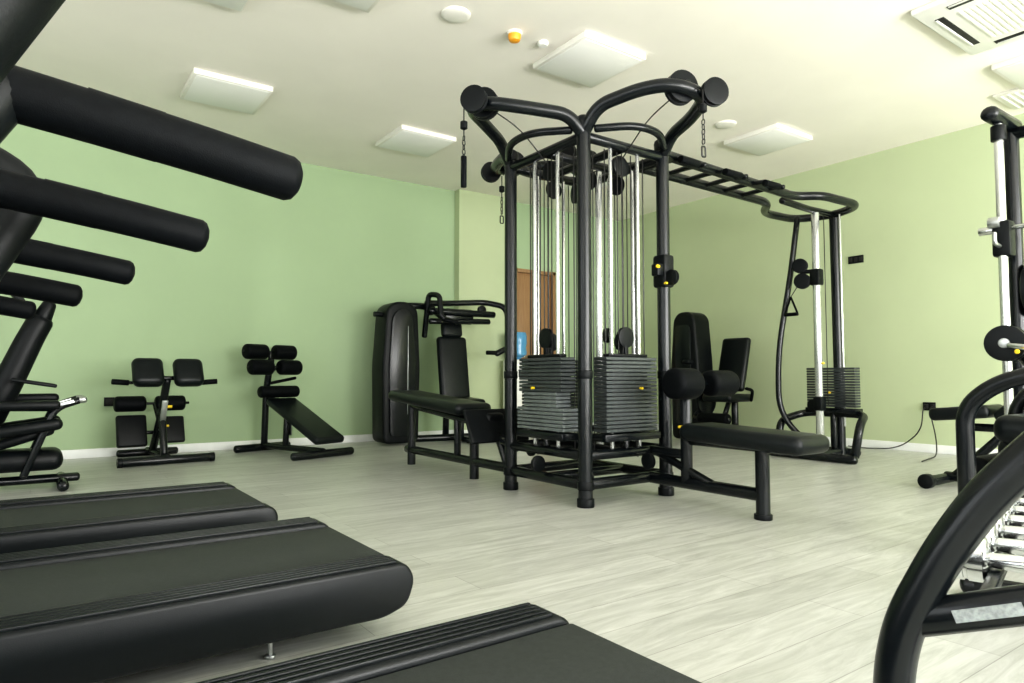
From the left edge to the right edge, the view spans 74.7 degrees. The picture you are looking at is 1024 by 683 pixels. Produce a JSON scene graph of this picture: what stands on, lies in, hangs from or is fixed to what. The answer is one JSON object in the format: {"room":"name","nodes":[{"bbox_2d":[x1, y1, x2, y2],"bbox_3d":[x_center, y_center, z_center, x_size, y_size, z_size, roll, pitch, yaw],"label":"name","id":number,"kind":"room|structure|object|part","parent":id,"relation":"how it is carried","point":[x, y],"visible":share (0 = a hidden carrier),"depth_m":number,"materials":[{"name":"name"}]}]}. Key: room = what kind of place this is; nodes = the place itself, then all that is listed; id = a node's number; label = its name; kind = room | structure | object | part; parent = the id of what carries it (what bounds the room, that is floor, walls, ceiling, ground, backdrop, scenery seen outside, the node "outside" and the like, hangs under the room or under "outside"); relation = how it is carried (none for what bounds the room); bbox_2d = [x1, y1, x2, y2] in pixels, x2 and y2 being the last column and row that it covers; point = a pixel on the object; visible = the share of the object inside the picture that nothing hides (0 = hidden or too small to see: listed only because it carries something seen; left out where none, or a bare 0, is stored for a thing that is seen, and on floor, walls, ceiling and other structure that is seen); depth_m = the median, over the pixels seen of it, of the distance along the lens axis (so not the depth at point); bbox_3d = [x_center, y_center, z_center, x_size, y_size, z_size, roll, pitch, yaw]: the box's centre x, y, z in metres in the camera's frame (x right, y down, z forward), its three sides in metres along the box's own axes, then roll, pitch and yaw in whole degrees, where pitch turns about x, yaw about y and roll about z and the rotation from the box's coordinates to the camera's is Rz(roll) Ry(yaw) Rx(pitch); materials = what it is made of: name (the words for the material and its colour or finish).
{"room":"gym","nodes":[
{"label":"gym","id":0,"kind":"room"},
{"bbox_2d":[0,124,618,449],"bbox_3d":[-2.787,-0.453,7.469,11.170,3.235,0.150,2,-4,-35],"label":"wall","id":1,"kind":"structure","parent":0,"point":[310,271],"depth_m":7.29,"materials":[{"name":"green paint"}]},
{"bbox_2d":[104,397,114,405],"bbox_3d":[-3.909,0.585,6.514,0.090,0.085,0.016,2,-4,-35],"label":"wall socket","id":2,"kind":"object","parent":1,"relation":"attached to","point":[108,401],"visible":0.8,"depth_m":6.51,"materials":[{"name":"black plastic"}]},
{"bbox_2d":[61,422,595,458],"bbox_3d":[-2.704,1.113,7.270,10.870,0.085,0.136,2,-4,-35],"label":"baseboard","id":3,"kind":"structure","parent":1,"relation":"attached to","point":[212,446],"depth_m":7.01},
{"bbox_2d":[454,189,504,429],"bbox_3d":[-0.431,-0.373,8.976,0.720,3.233,0.119,2,-4,-35],"label":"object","id":4,"kind":"object","parent":1,"relation":"attached to","point":[479,233],"visible":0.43,"depth_m":8.94,"materials":[{"name":"green paint"}]},
{"bbox_2d":[518,273,549,358],"bbox_3d":[0.290,0.138,9.610,0.630,2.230,0.040,2,-4,-35],"label":"door","id":5,"kind":"structure","parent":1,"relation":"in","point":[523,279],"depth_m":9.57,"materials":[{"name":"brown wood"}]},
{"bbox_2d":[517,268,555,353],"bbox_3d":[0.308,0.127,9.586,0.730,2.300,0.120,2,-4,-35],"label":"trim","id":6,"kind":"structure","parent":1,"relation":"attached to","point":[526,271],"depth_m":9.76,"materials":[{"name":"brown wood"}]},
{"bbox_2d":[0,430,1023,682],"bbox_3d":[0.384,0.976,2.925,11.170,0.100,11.100,2,-4,-35],"label":"floor","id":7,"kind":"structure","parent":0,"point":[688,582],"depth_m":2.98,"materials":[{"name":"grey wood"}]},
{"bbox_2d":[0,296,86,491],"bbox_3d":[-3.744,0.271,4.386,1.621,1.461,0.642,2,-4,-35],"label":"bench","id":8,"kind":"object","parent":7,"relation":"on","point":[17,363],"visible":0.97,"depth_m":4.56,"materials":[{"name":"black plastic"}]},
{"bbox_3d":[-3.525,0.488,4.284,1.029,0.164,0.048,2,-4,-35],"label":"pedal arm","id":9,"kind":"part","parent":8,"relation":"part of"},
{"bbox_3d":[-3.266,0.387,4.474,0.425,0.140,0.170,2,-4,-35],"label":"foot plate","id":10,"kind":"part","parent":8,"relation":"part of","materials":[{"name":"black plastic"}]},
{"bbox_3d":[-3.498,0.364,4.801,0.425,0.140,0.170,2,-4,-35],"label":"foot plate","id":11,"kind":"part","parent":8,"relation":"part of","materials":[{"name":"black plastic"}]},
{"bbox_3d":[-3.743,0.956,4.350,1.586,0.088,0.642,2,-4,-35],"label":"rail","id":12,"kind":"part","parent":8,"relation":"part of","materials":[{"name":"black metal"}]},
{"bbox_3d":[-3.128,0.649,4.558,0.338,0.538,0.048,2,-4,-35],"label":"link arm","id":13,"kind":"part","parent":8,"relation":"part of"},
{"bbox_3d":[-3.360,0.666,4.883,0.338,0.538,0.048,2,-4,-35],"label":"link arm","id":14,"kind":"part","parent":8,"relation":"part of"},
{"bbox_2d":[0,271,277,553],"bbox_3d":[-2.112,0.150,2.617,2.160,1.518,0.866,2,-4,-35],"label":"treadmill","id":15,"kind":"object","parent":7,"relation":"on","point":[26,524],"visible":0.68,"depth_m":2.73,"materials":[{"name":"rubber"}]},
{"bbox_3d":[-2.545,-0.208,2.807,0.911,0.191,0.076,2,-4,-35],"label":"handrail","id":16,"kind":"part","parent":15,"relation":"part of","materials":[{"name":"black plastic"}]},
{"bbox_3d":[-1.979,-0.237,2.253,0.911,0.191,0.076,2,-4,-35],"label":"handrail","id":17,"kind":"part","parent":15,"relation":"part of","materials":[{"name":"black plastic"}]},
{"bbox_3d":[-2.099,0.785,3.007,1.644,0.150,0.125,2,-4,-35],"label":"rail","id":18,"kind":"part","parent":15,"relation":"part of","materials":[{"name":"rubber"}]},
{"bbox_3d":[-1.708,0.756,2.457,1.644,0.150,0.125,2,-4,-35],"label":"rail","id":19,"kind":"part","parent":15,"relation":"part of","materials":[{"name":"plastic"}]},
{"bbox_2d":[111,358,216,467],"bbox_3d":[-3.292,0.633,6.252,0.867,0.939,0.882,2,-4,-39],"label":"bench","id":20,"kind":"object","parent":7,"relation":"on","point":[131,430],"visible":1,"depth_m":6.10,"materials":[{"name":"black leather"}]},
{"bbox_3d":[-3.388,0.834,6.299,0.575,0.291,0.148,2,-4,-39],"label":"foot plate","id":21,"kind":"part","parent":20,"relation":"part of","materials":[{"name":"black leather"}]},
{"bbox_3d":[-3.327,0.669,6.293,0.044,0.188,0.233,2,-4,-39],"label":"roller arm","id":22,"kind":"part","parent":20,"relation":"part of"},
{"bbox_2d":[0,147,412,682],"bbox_3d":[-1.383,0.077,1.714,2.160,1.568,0.866,2,-4,-35],"label":"treadmill","id":23,"kind":"object","parent":7,"relation":"on","point":[106,610],"visible":1,"depth_m":1.74,"materials":[{"name":"rubber"}]},
{"bbox_3d":[-1.653,-0.300,2.021,0.911,0.191,0.076,2,-4,-35],"label":"handrail","id":24,"kind":"part","parent":23,"relation":"part of","materials":[{"name":"black plastic"}]},
{"bbox_3d":[-1.136,-0.331,1.433,0.911,0.191,0.076,2,-4,-35],"label":"handrail","id":25,"kind":"part","parent":23,"relation":"part of","materials":[{"name":"black plastic"}]},
{"bbox_3d":[-1.388,0.739,2.128,1.644,0.150,0.125,2,-4,-35],"label":"rail","id":26,"kind":"part","parent":23,"relation":"part of","materials":[{"name":"plastic"}]},
{"bbox_3d":[-0.997,0.709,1.578,1.644,0.150,0.125,2,-4,-35],"label":"rail","id":27,"kind":"part","parent":23,"relation":"part of","materials":[{"name":"plastic"}]},
{"bbox_2d":[233,344,353,460],"bbox_3d":[-2.188,0.571,6.729,1.133,1.105,0.705,-2,-4,38],"label":"bench","id":28,"kind":"object","parent":7,"relation":"on","point":[296,414],"visible":1,"depth_m":6.77,"materials":[{"name":"black leather"}]},
{"bbox_2d":[0,0,700,682],"bbox_3d":[-0.520,0.013,0.675,2.160,1.584,0.978,2,-4,-35],"label":"treadmill","id":29,"kind":"object","parent":7,"relation":"on","point":[527,642],"visible":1,"depth_m":1.23,"materials":[{"name":"rubber"}]},
{"bbox_3d":[-0.768,-0.371,1.002,0.911,0.191,0.076,2,-4,-35],"label":"handrail","id":30,"kind":"part","parent":29,"relation":"part of","materials":[{"name":"black plastic"}]},
{"bbox_3d":[-0.559,0.686,1.135,1.644,0.150,0.125,2,-4,-35],"label":"rail","id":31,"kind":"part","parent":29,"relation":"part of","materials":[{"name":"plastic"}]},
{"bbox_2d":[372,292,504,443],"bbox_3d":[-0.807,0.305,7.942,1.691,1.759,0.751,2,-4,-35],"label":"machine","id":32,"kind":"object","parent":7,"relation":"on","point":[395,362],"visible":0.79,"depth_m":7.70,"materials":[{"name":"black plastic"}]},
{"bbox_3d":[-1.516,-0.309,7.598,0.100,0.060,0.060,2,-4,-35],"label":"stub handle","id":33,"kind":"part","parent":32,"relation":"part of","materials":[{"name":"black plastic"}]},
{"bbox_3d":[-1.243,0.348,7.611,0.328,1.450,0.030,2,-4,-35],"label":"shroud panel","id":34,"kind":"part","parent":32,"relation":"part of","materials":[{"name":"black plastic"}]},
{"bbox_3d":[-0.737,1.146,7.976,1.345,0.083,0.706,2,-4,-35],"label":"frame","id":35,"kind":"part","parent":32,"relation":"part of","materials":[{"name":"black metal"}]},
{"bbox_3d":[-0.597,0.938,7.879,0.068,0.442,0.070,2,-4,-35],"label":"seat post","id":36,"kind":"part","parent":32,"relation":"part of","materials":[{"name":"black metal"}]},
{"bbox_3d":[-0.511,-0.194,8.078,1.082,0.748,0.437,2,-4,-35],"label":"press arm","id":37,"kind":"part","parent":32,"relation":"part of"},
{"bbox_2d":[503,332,527,409],"bbox_3d":[0.090,0.554,8.868,0.280,1.370,0.360,2,-4,-35],"label":"water cooler","id":38,"kind":"object","parent":7,"relation":"on","point":[521,336],"visible":0.26,"depth_m":8.81,"materials":[{"name":"white plastic"}]},
{"bbox_2d":[517,332,526,358],"bbox_3d":[0.073,0.067,8.918,0.250,0.390,0.250,2,-4,-35],"label":"bottle","id":39,"kind":"object","parent":38,"relation":"on","point":[521,336],"depth_m":8.82,"materials":[{"name":"blue plastic"}]},
{"bbox_2d":[388,70,867,520],"bbox_3d":[1.361,-0.244,4.981,4.500,2.554,3.200,1,-3,-10],"label":"cable machine","id":40,"kind":"object","parent":7,"relation":"on","point":[624,410],"visible":1,"depth_m":4.36,"materials":[{"name":"black metal"}]},
{"bbox_3d":[-0.291,-1.023,4.043,0.036,0.190,0.036,2,-4,-35],"label":"strap handle","id":41,"kind":"part","parent":40,"relation":"part of","materials":[{"name":"black plastic"}]},
{"bbox_3d":[-0.437,0.777,5.311,0.070,0.549,1.761,2,-4,-35],"label":"row bench frame","id":42,"kind":"part","parent":40,"relation":"part of","materials":[{"name":"black metal"}]},
{"bbox_3d":[-0.291,-1.171,4.050,0.019,0.147,0.019,-1,-3,10],"label":"chain","id":43,"kind":"part","parent":40,"relation":"part of","materials":[{"name":"black"}]},
{"bbox_3d":[-0.162,0.612,4.933,0.500,0.234,0.309,2,-4,-35],"label":"row foot plate","id":44,"kind":"part","parent":40,"relation":"part of","materials":[{"name":"black plastic"}]},
{"bbox_3d":[-0.082,-1.099,5.429,0.019,0.147,0.019,-1,-3,10],"label":"chain","id":45,"kind":"part","parent":40,"relation":"part of","materials":[{"name":"black"}]},
{"bbox_3d":[-0.006,-1.360,4.263,0.612,0.272,0.849,2,-4,-35],"label":"overhead arm","id":46,"kind":"part","parent":40,"relation":"part of"},
{"bbox_3d":[0.119,-1.313,5.156,0.779,0.272,0.613,2,-4,-35],"label":"overhead arm","id":47,"kind":"part","parent":40,"relation":"part of"},
{"bbox_3d":[0.880,-1.370,4.088,0.779,0.272,0.613,2,-4,-35],"label":"overhead arm","id":48,"kind":"part","parent":40,"relation":"part of"},
{"bbox_3d":[1.082,-1.185,3.793,0.019,0.147,0.019,-1,-3,10],"label":"chain","id":49,"kind":"part","parent":40,"relation":"part of","materials":[{"name":"black"}]},
{"bbox_3d":[1.190,0.607,3.948,0.140,0.745,0.996,2,-4,-35],"label":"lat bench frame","id":50,"kind":"part","parent":40,"relation":"part of","materials":[{"name":"black metal"}]},
{"bbox_3d":[1.967,-1.255,5.722,3.061,0.164,0.771,2,-4,-38],"label":"crossover rail","id":51,"kind":"part","parent":40,"relation":"part of","materials":[{"name":"black metal"}]},
{"bbox_2d":[671,312,753,438],"bbox_3d":[2.488,0.407,7.931,0.886,1.555,1.195,2,-4,-35],"label":"machine","id":52,"kind":"object","parent":7,"relation":"on","point":[691,347],"visible":0.6,"depth_m":8.03,"materials":[{"name":"black leather"}]},
{"bbox_3d":[2.069,0.399,8.110,0.020,1.200,0.240,2,-4,-35],"label":"shroud panel","id":53,"kind":"part","parent":52,"relation":"part of","materials":[{"name":"black plastic"}]},
{"bbox_3d":[2.176,0.247,8.071,0.300,0.050,0.100,2,-4,-35],"label":"armrest","id":54,"kind":"part","parent":52,"relation":"part of","materials":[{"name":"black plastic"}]},
{"bbox_3d":[2.254,0.789,7.673,0.213,0.226,0.626,1,-3,-10],"label":"lever","id":55,"kind":"part","parent":52,"relation":"part of","materials":[{"name":"black metal"}]},
{"bbox_3d":[2.635,0.794,7.964,0.236,0.744,0.220,2,-4,-35],"label":"seat post","id":56,"kind":"part","parent":52,"relation":"part of","materials":[{"name":"black metal"}]},
{"bbox_2d":[873,431,1023,682],"bbox_3d":[1.401,0.417,1.675,0.671,0.880,1.476,-3,-4,41],"label":"exercise machine","id":57,"kind":"object","parent":7,"relation":"on","point":[976,540],"visible":1,"depth_m":1.24,"materials":[{"name":"black painted steel"},{"name":"chrome steel"}]},
{"bbox_3d":[1.857,0.462,2.205,0.670,0.847,0.076,-3,-4,41],"label":"frame","id":58,"kind":"part","parent":57,"relation":"part of","materials":[{"name":"metal"}]},
{"bbox_3d":[1.337,0.531,1.724,0.116,0.028,1.400,-3,-4,41],"label":"tray rail","id":59,"kind":"part","parent":57,"relation":"part of","materials":[{"name":"silver metal"}]},
{"bbox_2d":[917,404,1003,488],"bbox_3d":[3.441,0.518,4.408,0.680,0.971,1.186,2,-4,-35],"label":"weight bench","id":60,"kind":"object","parent":7,"relation":"on","point":[926,481],"visible":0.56,"depth_m":4.63,"materials":[{"name":"black leather"}]},
{"bbox_2d":[955,325,1023,493],"bbox_3d":[2.415,0.361,2.710,0.761,1.106,0.954,2,-4,-35],"label":"machine","id":61,"kind":"object","parent":7,"relation":"on","point":[1003,342],"visible":0.66,"depth_m":2.80,"materials":[{"name":"black metal"}]},
{"bbox_3d":[2.302,0.319,3.031,0.205,0.660,0.091,1,-3,-15],"label":"lever","id":62,"kind":"part","parent":61,"relation":"part of","materials":[{"name":"black metal"}]},
{"bbox_2d":[978,106,1023,414],"bbox_3d":[3.546,-0.261,3.164,0.734,2.373,2.320,2,-4,-35],"label":"machine","id":63,"kind":"object","parent":7,"relation":"on","point":[1006,229],"visible":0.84,"depth_m":4.05,"materials":[{"name":"black metal"}]},
{"bbox_3d":[2.950,-0.218,4.015,0.050,2.200,0.050,2,-4,-35],"label":"slide rod","id":64,"kind":"part","parent":63,"relation":"part of","materials":[{"name":"silver metal"}]},
{"bbox_3d":[3.161,-0.315,4.067,0.320,0.318,0.048,2,-4,-35],"label":"stored plate","id":65,"kind":"part","parent":63,"relation":"part of","materials":[{"name":"black plastic"}]},
{"bbox_2d":[15,0,1023,220],"bbox_3d":[0.384,-2.354,3.101,11.170,0.100,11.100,2,-4,-35],"label":"ceiling","id":66,"kind":"structure","parent":0,"point":[860,78],"depth_m":5.44,"materials":[{"name":"beige paint"}]},
{"bbox_2d":[203,0,247,10],"bbox_3d":[-1.919,-2.244,3.790,0.980,0.048,0.980,2,-4,-35],"label":"ceiling light","id":67,"kind":"object","parent":66,"relation":"attached to","point":[238,5],"visible":1,"depth_m":4.36,"materials":[{"name":"white plastic"}]},
{"bbox_2d":[180,68,272,114],"bbox_3d":[-2.464,-2.140,5.780,0.620,0.044,0.620,2,-4,-35],"label":"housing","id":68,"kind":"object","parent":66,"relation":"attached to","point":[195,71],"visible":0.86,"depth_m":5.56,"materials":[{"name":"white plastic"}]},
{"bbox_2d":[184,75,268,113],"bbox_3d":[-2.464,-2.118,5.779,0.570,0.006,0.570,2,-4,-35],"label":"diffuser","id":69,"kind":"object","parent":68,"relation":"attached to","point":[205,90],"visible":1,"depth_m":5.75,"materials":[{"name":"white plastic"}]},
{"bbox_2d":[331,0,379,12],"bbox_3d":[-1.030,-2.232,4.041,0.620,0.044,0.620,2,-4,-35],"label":"housing","id":70,"kind":"object","parent":66,"relation":"attached to","point":[376,1],"visible":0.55,"depth_m":4.38,"materials":[{"name":"white plastic"}]},
{"bbox_2d":[336,0,375,10],"bbox_3d":[-1.030,-2.210,4.040,0.570,0.006,0.570,2,-4,-35],"label":"diffuser","id":71,"kind":"object","parent":70,"relation":"attached to","point":[361,4],"visible":1,"depth_m":4.35,"materials":[{"name":"white plastic"}]},
{"bbox_2d":[376,125,455,157],"bbox_3d":[-1.004,-2.076,6.987,0.620,0.044,0.620,2,-4,-35],"label":"housing","id":72,"kind":"object","parent":66,"relation":"attached to","point":[400,128],"visible":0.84,"depth_m":6.77,"materials":[{"name":"white plastic"}]},
{"bbox_2d":[379,130,452,156],"bbox_3d":[-1.004,-2.054,6.986,0.570,0.006,0.570,2,-4,-35],"label":"diffuser","id":73,"kind":"object","parent":72,"relation":"attached to","point":[404,141],"visible":1,"depth_m":6.96,"materials":[{"name":"white plastic"}]},
{"bbox_2d":[441,6,469,22],"bbox_3d":[-0.382,-2.217,4.563,0.200,0.020,0.200,2,-4,-35],"label":"ceiling speaker","id":74,"kind":"object","parent":66,"relation":"attached to","point":[453,14],"depth_m":4.53},
{"bbox_2d":[507,29,521,43],"bbox_3d":[0.018,-2.180,4.809,0.110,0.068,0.110,2,-4,-35],"label":"smoke detector","id":75,"kind":"object","parent":66,"relation":"attached to","point":[514,35],"visible":1,"depth_m":4.78,"materials":[{"name":"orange plastic"}]},
{"bbox_2d":[537,40,547,47],"bbox_3d":[0.228,-2.192,4.947,0.080,0.030,0.080,2,-4,-35],"label":"ceiling sensor","id":76,"kind":"object","parent":66,"relation":"attached to","point":[541,43],"depth_m":4.92,"materials":[{"name":"white plastic"}]},
{"bbox_2d":[533,31,645,87],"bbox_3d":[0.595,-2.171,5.206,0.620,0.044,0.620,2,-4,-35],"label":"housing","id":77,"kind":"object","parent":66,"relation":"attached to","point":[584,35],"visible":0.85,"depth_m":5.01,"materials":[{"name":"white plastic"}]},
{"bbox_2d":[537,39,640,86],"bbox_3d":[0.595,-2.148,5.205,0.570,0.006,0.570,2,-4,-35],"label":"diffuser","id":78,"kind":"object","parent":77,"relation":"attached to","point":[589,63],"visible":1,"depth_m":5.18,"materials":[{"name":"white plastic"}]},
{"bbox_2d":[715,120,735,128],"bbox_3d":[2.083,-2.112,6.545,0.200,0.020,0.200,2,-4,-35],"label":"smoke detector","id":79,"kind":"object","parent":66,"relation":"attached to","point":[725,124],"depth_m":6.51,"materials":[{"name":"white plastic"}]},
{"bbox_2d":[724,123,811,155],"bbox_3d":[2.646,-2.079,6.944,0.620,0.044,0.620,2,-4,-35],"label":"housing","id":80,"kind":"object","parent":66,"relation":"attached to","point":[776,125],"visible":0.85,"depth_m":6.74,"materials":[{"name":"white plastic"}]},
{"bbox_2d":[728,129,808,155],"bbox_3d":[2.646,-2.056,6.943,0.570,0.006,0.570,2,-4,-35],"label":"diffuser","id":81,"kind":"object","parent":80,"relation":"attached to","point":[773,140],"visible":1,"depth_m":6.93,"materials":[{"name":"white plastic"}]},
{"bbox_2d":[911,0,1023,55],"bbox_3d":[3.363,-2.211,4.402,0.980,0.048,0.980,2,-4,-35],"label":"air conditioner cassette","id":82,"kind":"object","parent":66,"relation":"attached to","point":[974,26],"visible":1,"depth_m":4.57,"materials":[{"name":"white plastic"}]},
{"bbox_2d":[956,0,1023,37],"bbox_3d":[3.363,-2.195,4.401,0.580,0.002,0.580,2,-4,-35],"label":"grille","id":83,"kind":"object","parent":82,"relation":"attached to","point":[989,18],"depth_m":4.52,"materials":[{"name":"white plastic"}]},
{"bbox_2d":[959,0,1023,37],"bbox_3d":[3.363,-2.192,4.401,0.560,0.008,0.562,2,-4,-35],"label":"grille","id":84,"kind":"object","parent":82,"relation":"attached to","point":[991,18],"depth_m":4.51,"materials":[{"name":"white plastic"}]},
{"bbox_2d":[991,54,1023,88],"bbox_3d":[4.221,-2.170,5.231,0.620,0.044,0.620,2,-4,-35],"label":"housing","id":85,"kind":"object","parent":66,"relation":"attached to","point":[1018,59],"visible":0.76,"depth_m":5.25,"materials":[{"name":"white plastic"}]},
{"bbox_2d":[997,61,1023,87],"bbox_3d":[4.221,-2.147,5.230,0.570,0.006,0.570,2,-4,-35],"label":"diffuser","id":86,"kind":"object","parent":85,"relation":"attached to","point":[1015,72],"visible":1,"depth_m":5.33,"materials":[{"name":"white plastic"}]},
{"bbox_2d":[993,87,1023,109],"bbox_3d":[4.547,-2.145,5.807,0.500,0.032,0.500,2,-4,-35],"label":"ceiling vent","id":87,"kind":"object","parent":66,"relation":"in","point":[1013,98],"depth_m":5.87,"materials":[{"name":"white plastic"}]},
{"bbox_3d":[0.892,-1.999,8.443,0.620,0.044,0.620,2,-4,-35],"label":"housing","id":88,"kind":"object","parent":66,"relation":"attached to","visible":0},
{"bbox_2d":[559,182,606,190],"bbox_3d":[0.892,-1.977,8.442,0.570,0.006,0.570,2,-4,-35],"label":"diffuser","id":89,"kind":"object","parent":88,"relation":"attached to","point":[566,186],"visible":0.02,"depth_m":8.53,"materials":[{"name":"white"}]},
{"bbox_2d":[618,113,1023,448],"bbox_3d":[4.876,-0.520,6.200,0.150,3.235,10.800,2,-4,-35],"label":"wall","id":90,"kind":"structure","parent":0,"point":[922,303],"depth_m":7.35,"materials":[{"name":"green paint"}]},
{"bbox_2d":[654,424,997,454],"bbox_3d":[4.808,1.050,6.069,0.016,0.085,10.760,2,-4,-35],"label":"baseboard","id":91,"kind":"structure","parent":90,"relation":"attached to","point":[917,447],"depth_m":7.00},
{"bbox_2d":[848,255,863,263],"bbox_3d":[3.852,-0.919,7.520,0.016,0.085,0.170,2,-4,-35],"label":"wall socket","id":92,"kind":"object","parent":90,"relation":"attached to","point":[859,258],"visible":1,"depth_m":7.51,"materials":[{"name":"black plastic"}]},
{"bbox_2d":[848,402,936,461],"bbox_3d":[4.008,0.871,6.761,0.591,0.510,1.368,0,-3,1],"label":"power cable","id":93,"kind":"object","parent":90,"relation":"attached to","point":[927,406],"visible":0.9,"depth_m":6.85,"materials":[{"name":"black plastic"}]},
{"bbox_3d":[4.265,0.663,6.858,0.012,0.085,0.120,2,-4,-35],"label":"plate","id":94,"kind":"part","parent":93,"relation":"part of","materials":[{"name":"black plastic"}]}
]}

